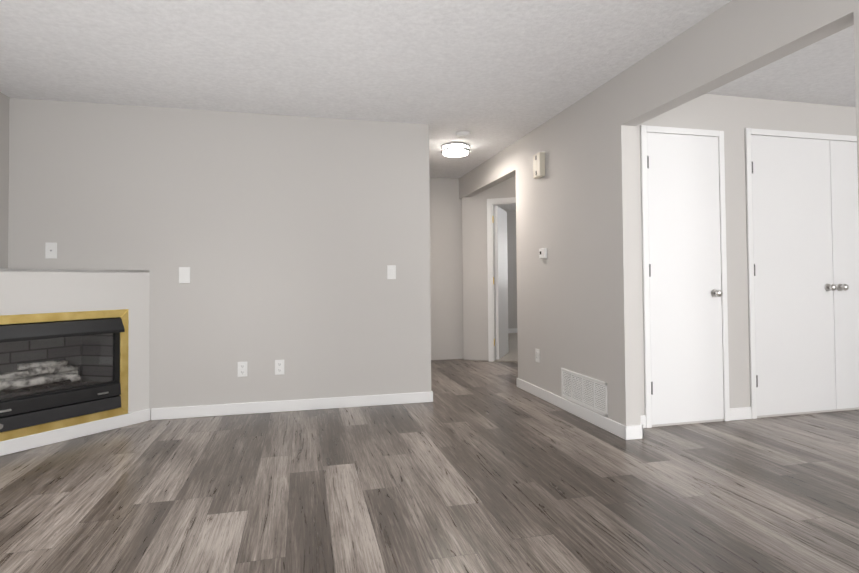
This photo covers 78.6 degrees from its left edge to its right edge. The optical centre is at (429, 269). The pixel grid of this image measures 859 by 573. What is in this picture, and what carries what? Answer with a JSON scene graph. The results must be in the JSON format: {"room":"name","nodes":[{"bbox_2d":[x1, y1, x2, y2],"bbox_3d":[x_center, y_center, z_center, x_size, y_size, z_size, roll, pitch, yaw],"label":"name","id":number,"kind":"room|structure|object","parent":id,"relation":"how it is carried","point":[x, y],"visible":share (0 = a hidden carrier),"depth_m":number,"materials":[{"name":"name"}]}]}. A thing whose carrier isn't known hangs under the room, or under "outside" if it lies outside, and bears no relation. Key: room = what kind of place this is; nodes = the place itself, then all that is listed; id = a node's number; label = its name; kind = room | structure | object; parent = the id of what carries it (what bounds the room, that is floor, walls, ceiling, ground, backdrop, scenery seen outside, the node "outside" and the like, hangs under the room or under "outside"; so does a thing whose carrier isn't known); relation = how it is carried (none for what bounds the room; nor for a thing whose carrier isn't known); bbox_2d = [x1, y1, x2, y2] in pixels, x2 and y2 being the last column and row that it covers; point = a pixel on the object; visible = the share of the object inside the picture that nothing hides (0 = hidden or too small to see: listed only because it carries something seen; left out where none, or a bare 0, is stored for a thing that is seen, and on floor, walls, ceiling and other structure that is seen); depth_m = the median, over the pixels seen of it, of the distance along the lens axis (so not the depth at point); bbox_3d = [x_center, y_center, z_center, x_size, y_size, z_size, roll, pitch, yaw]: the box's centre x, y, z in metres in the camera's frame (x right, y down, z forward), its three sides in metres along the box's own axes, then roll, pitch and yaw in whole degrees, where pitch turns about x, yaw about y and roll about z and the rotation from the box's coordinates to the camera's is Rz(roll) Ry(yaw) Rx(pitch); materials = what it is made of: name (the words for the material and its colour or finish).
{"room":"living room","nodes":[
{"label":"living room","id":0,"kind":"room"},
{"bbox_2d":[0,92,9,267],"bbox_3d":[-2.340,-0.126,0.523,0.110,2.440,7.057,0,-1,-14],"label":"wall","id":1,"kind":"structure","parent":0,"point":[4,158],"depth_m":3.81,"materials":[{"name":"grey paint"}]},
{"bbox_2d":[8,98,430,419],"bbox_3d":[-1.559,-0.052,4.288,3.195,2.440,0.110,0,-1,-14],"label":"wall","id":2,"kind":"structure","parent":0,"point":[287,239],"depth_m":4.25,"materials":[{"name":"grey paint"}]},
{"bbox_2d":[45,242,56,258],"bbox_3d":[-2.826,-0.138,3.916,0.075,0.120,0.014,0,-1,-14],"label":"outlet plate","id":3,"kind":"object","parent":2,"relation":"attached to","point":[50,250],"visible":1,"depth_m":3.92,"materials":[{"name":"white plastic"}]},
{"bbox_2d":[179,267,189,282],"bbox_3d":[-1.931,0.049,4.134,0.082,0.128,0.007,0,-1,-14],"label":"electrical outlet plate","id":4,"kind":"object","parent":2,"relation":"attached to","point":[184,274],"visible":1,"depth_m":4.13,"materials":[{"name":"white plastic"}]},
{"bbox_2d":[238,362,246,376],"bbox_3d":[-1.505,0.806,4.219,0.075,0.120,0.009,0,-1,-14],"label":"electrical outlet","id":5,"kind":"object","parent":2,"relation":"attached to","point":[242,369],"visible":1,"depth_m":4.22,"materials":[{"name":"white plastic"}]},
{"bbox_2d":[275,360,283,374],"bbox_3d":[-1.225,0.803,4.288,0.075,0.120,0.009,0,-1,-14],"label":"electrical outlet","id":6,"kind":"object","parent":2,"relation":"attached to","point":[279,367],"visible":1,"depth_m":4.29,"materials":[{"name":"white plastic"}]},
{"bbox_2d":[151,391,432,419],"bbox_3d":[-1.060,1.119,4.320,2.245,0.090,0.013,0,-1,-14],"label":"baseboard","id":7,"kind":"structure","parent":2,"relation":"attached to","point":[417,397],"depth_m":4.29,"materials":[{"name":"white wood"}]},
{"bbox_2d":[387,265,395,278],"bbox_3d":[-0.327,0.027,4.523,0.075,0.120,0.014,0,-1,-14],"label":"light switch","id":8,"kind":"object","parent":2,"relation":"attached to","point":[391,271],"visible":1,"depth_m":4.52,"materials":[{"name":"white plastic"}]},
{"bbox_2d":[0,0,855,209],"bbox_3d":[1.218,-1.340,4.104,9.050,0.080,12.550,0,-1,-14],"label":"ceiling","id":9,"kind":"structure","parent":0,"point":[493,77],"depth_m":3.25,"materials":[{"name":"paint"}]},
{"bbox_2d":[441,142,469,156],"bbox_3d":[0.266,-1.215,5.367,0.299,0.099,0.299,0,-1,-14],"label":"light","id":10,"kind":"object","parent":9,"relation":"attached to","point":[455,149],"visible":1,"depth_m":5.27,"materials":[{"name":"white glass"}]},
{"bbox_2d":[456,131,469,138],"bbox_3d":[0.314,-1.254,4.916,0.140,0.040,0.140,0,-1,-14],"label":"smoke detector","id":11,"kind":"object","parent":9,"relation":"attached to","point":[462,134],"visible":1,"depth_m":4.88,"materials":[{"name":"white plastic"}]},
{"bbox_2d":[0,359,858,572],"bbox_3d":[1.239,1.179,4.050,9.050,0.080,12.550,0,-1,-14],"label":"floor","id":12,"kind":"structure","parent":0,"point":[481,467],"depth_m":2.62,"materials":[{"name":"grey laminate"}]},
{"bbox_2d":[0,268,149,441],"bbox_3d":[-2.769,0.585,3.646,0.740,1.160,1.337,-1,-1,31],"label":"fireplace","id":13,"kind":"object","parent":12,"relation":"on","point":[64,362],"visible":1,"depth_m":3.63,"materials":[{"name":"white paint"}]},
{"bbox_2d":[0,409,149,455],"bbox_3d":[-2.506,1.114,3.478,0.013,0.090,1.337,-1,-1,31],"label":"baseboard","id":14,"kind":"structure","parent":13,"relation":"attached to","point":[15,445],"depth_m":3.57,"materials":[{"name":"white wood"}]},
{"bbox_2d":[429,177,463,359],"bbox_3d":[-0.026,-0.007,7.043,1.090,2.440,0.110,0,-1,-14],"label":"wall","id":15,"kind":"structure","parent":0,"point":[446,276],"depth_m":7.05,"materials":[{"name":"grey paint"}]},
{"bbox_2d":[462,175,515,360],"bbox_3d":[1.310,-0.025,6.728,1.800,2.440,0.110,-1,-1,19],"label":"wall","id":16,"kind":"structure","parent":0,"point":[475,279],"depth_m":6.90,"materials":[{"name":"grey paint"}]},
{"bbox_2d":[487,197,515,361],"bbox_3d":[1.280,0.143,7.097,0.820,2.120,0.825,-1,-1,19],"label":"door frame","id":17,"kind":"structure","parent":16,"relation":"attached to","point":[501,286],"depth_m":6.93,"materials":[{"name":"white wood"}]},
{"bbox_2d":[464,333,517,361],"bbox_3d":[2.352,1.216,8.440,4.405,0.012,3.950,0,-1,-14],"label":"floor carpet","id":18,"kind":"object","parent":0,"point":[511,355],"visible":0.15,"depth_m":7.60,"materials":[{"name":"beige carpet"}]},
{"bbox_2d":[495,209,516,328],"bbox_3d":[1.908,0.049,10.449,4.505,2.440,0.110,0,-1,-14],"label":"wall","id":19,"kind":"structure","parent":0,"point":[512,268],"depth_m":10.32,"materials":[{"name":"grey paint"}]},
{"bbox_2d":[508,328,516,332],"bbox_3d":[1.938,1.210,10.366,4.295,0.090,0.013,0,-1,-14],"label":"baseboard","id":20,"kind":"structure","parent":19,"relation":"attached to","point":[512,330],"depth_m":10.29,"materials":[{"name":"white wood"}]},
{"bbox_2d":[459,0,858,425],"bbox_3d":[1.548,-0.113,2.663,0.110,2.440,9.150,0,-1,-14],"label":"wall","id":21,"kind":"structure","parent":0,"point":[577,288],"depth_m":3.69,"materials":[{"name":"grey paint"}]},
{"bbox_2d":[535,348,539,361],"bbox_3d":[0.977,0.783,4.756,0.009,0.120,0.075,0,-1,-14],"label":"outlet","id":22,"kind":"object","parent":21,"relation":"attached to","point":[537,355],"visible":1,"depth_m":4.75,"materials":[{"name":"white plastic"}]},
{"bbox_2d":[533,152,544,178],"bbox_3d":[0.971,-0.920,4.662,0.055,0.210,0.140,0,-1,-14],"label":"door chime","id":23,"kind":"object","parent":21,"relation":"attached to","point":[538,165],"visible":1,"depth_m":4.61,"materials":[{"name":"beige plastic"}]},
{"bbox_2d":[539,248,546,258],"bbox_3d":[0.999,-0.138,4.620,0.027,0.096,0.116,0,-1,-14],"label":"thermostat","id":24,"kind":"object","parent":21,"relation":"attached to","point":[542,253],"visible":1,"depth_m":4.60,"materials":[{"name":"white plastic"}]},
{"bbox_2d":[516,378,634,439],"bbox_3d":[1.094,1.101,4.331,0.038,0.090,1.806,0,-1,-14],"label":"baseboard","id":25,"kind":"structure","parent":21,"relation":"attached to","point":[632,432],"depth_m":3.99,"materials":[{"name":"white wood"}]},
{"bbox_2d":[561,368,607,416],"bbox_3d":[1.165,0.923,3.994,0.007,0.238,0.660,0,-1,-14],"label":"air vent","id":26,"kind":"object","parent":21,"relation":"in","point":[590,393],"visible":1,"depth_m":3.96,"materials":[{"name":"white metal"}]},
{"bbox_2d":[636,94,858,426],"bbox_3d":[2.885,-0.093,4.153,3.195,2.440,0.110,0,-1,-14],"label":"wall","id":27,"kind":"structure","parent":0,"point":[732,117],"depth_m":3.96,"materials":[{"name":"grey paint"}]},
{"bbox_2d":[640,125,729,427],"bbox_3d":[1.881,0.046,3.808,0.710,2.165,0.075,0,-1,-14],"label":"door","id":28,"kind":"structure","parent":27,"relation":"attached to","point":[686,354],"depth_m":3.83,"materials":[{"name":"white wood"}]},
{"bbox_2d":[641,407,751,427],"bbox_3d":[2.716,1.081,4.021,2.795,0.090,0.013,0,-1,-14],"label":"baseboard","id":29,"kind":"structure","parent":27,"relation":"attached to","point":[742,413],"depth_m":3.91,"materials":[{"name":"white wood"}]},
{"bbox_2d":[745,128,858,418],"bbox_3d":[3.207,0.024,4.132,1.620,2.200,0.075,0,-1,-14],"label":"double door","id":30,"kind":"structure","parent":27,"relation":"attached to","point":[802,206],"depth_m":4.09,"materials":[{"name":"white wood"}]}
]}

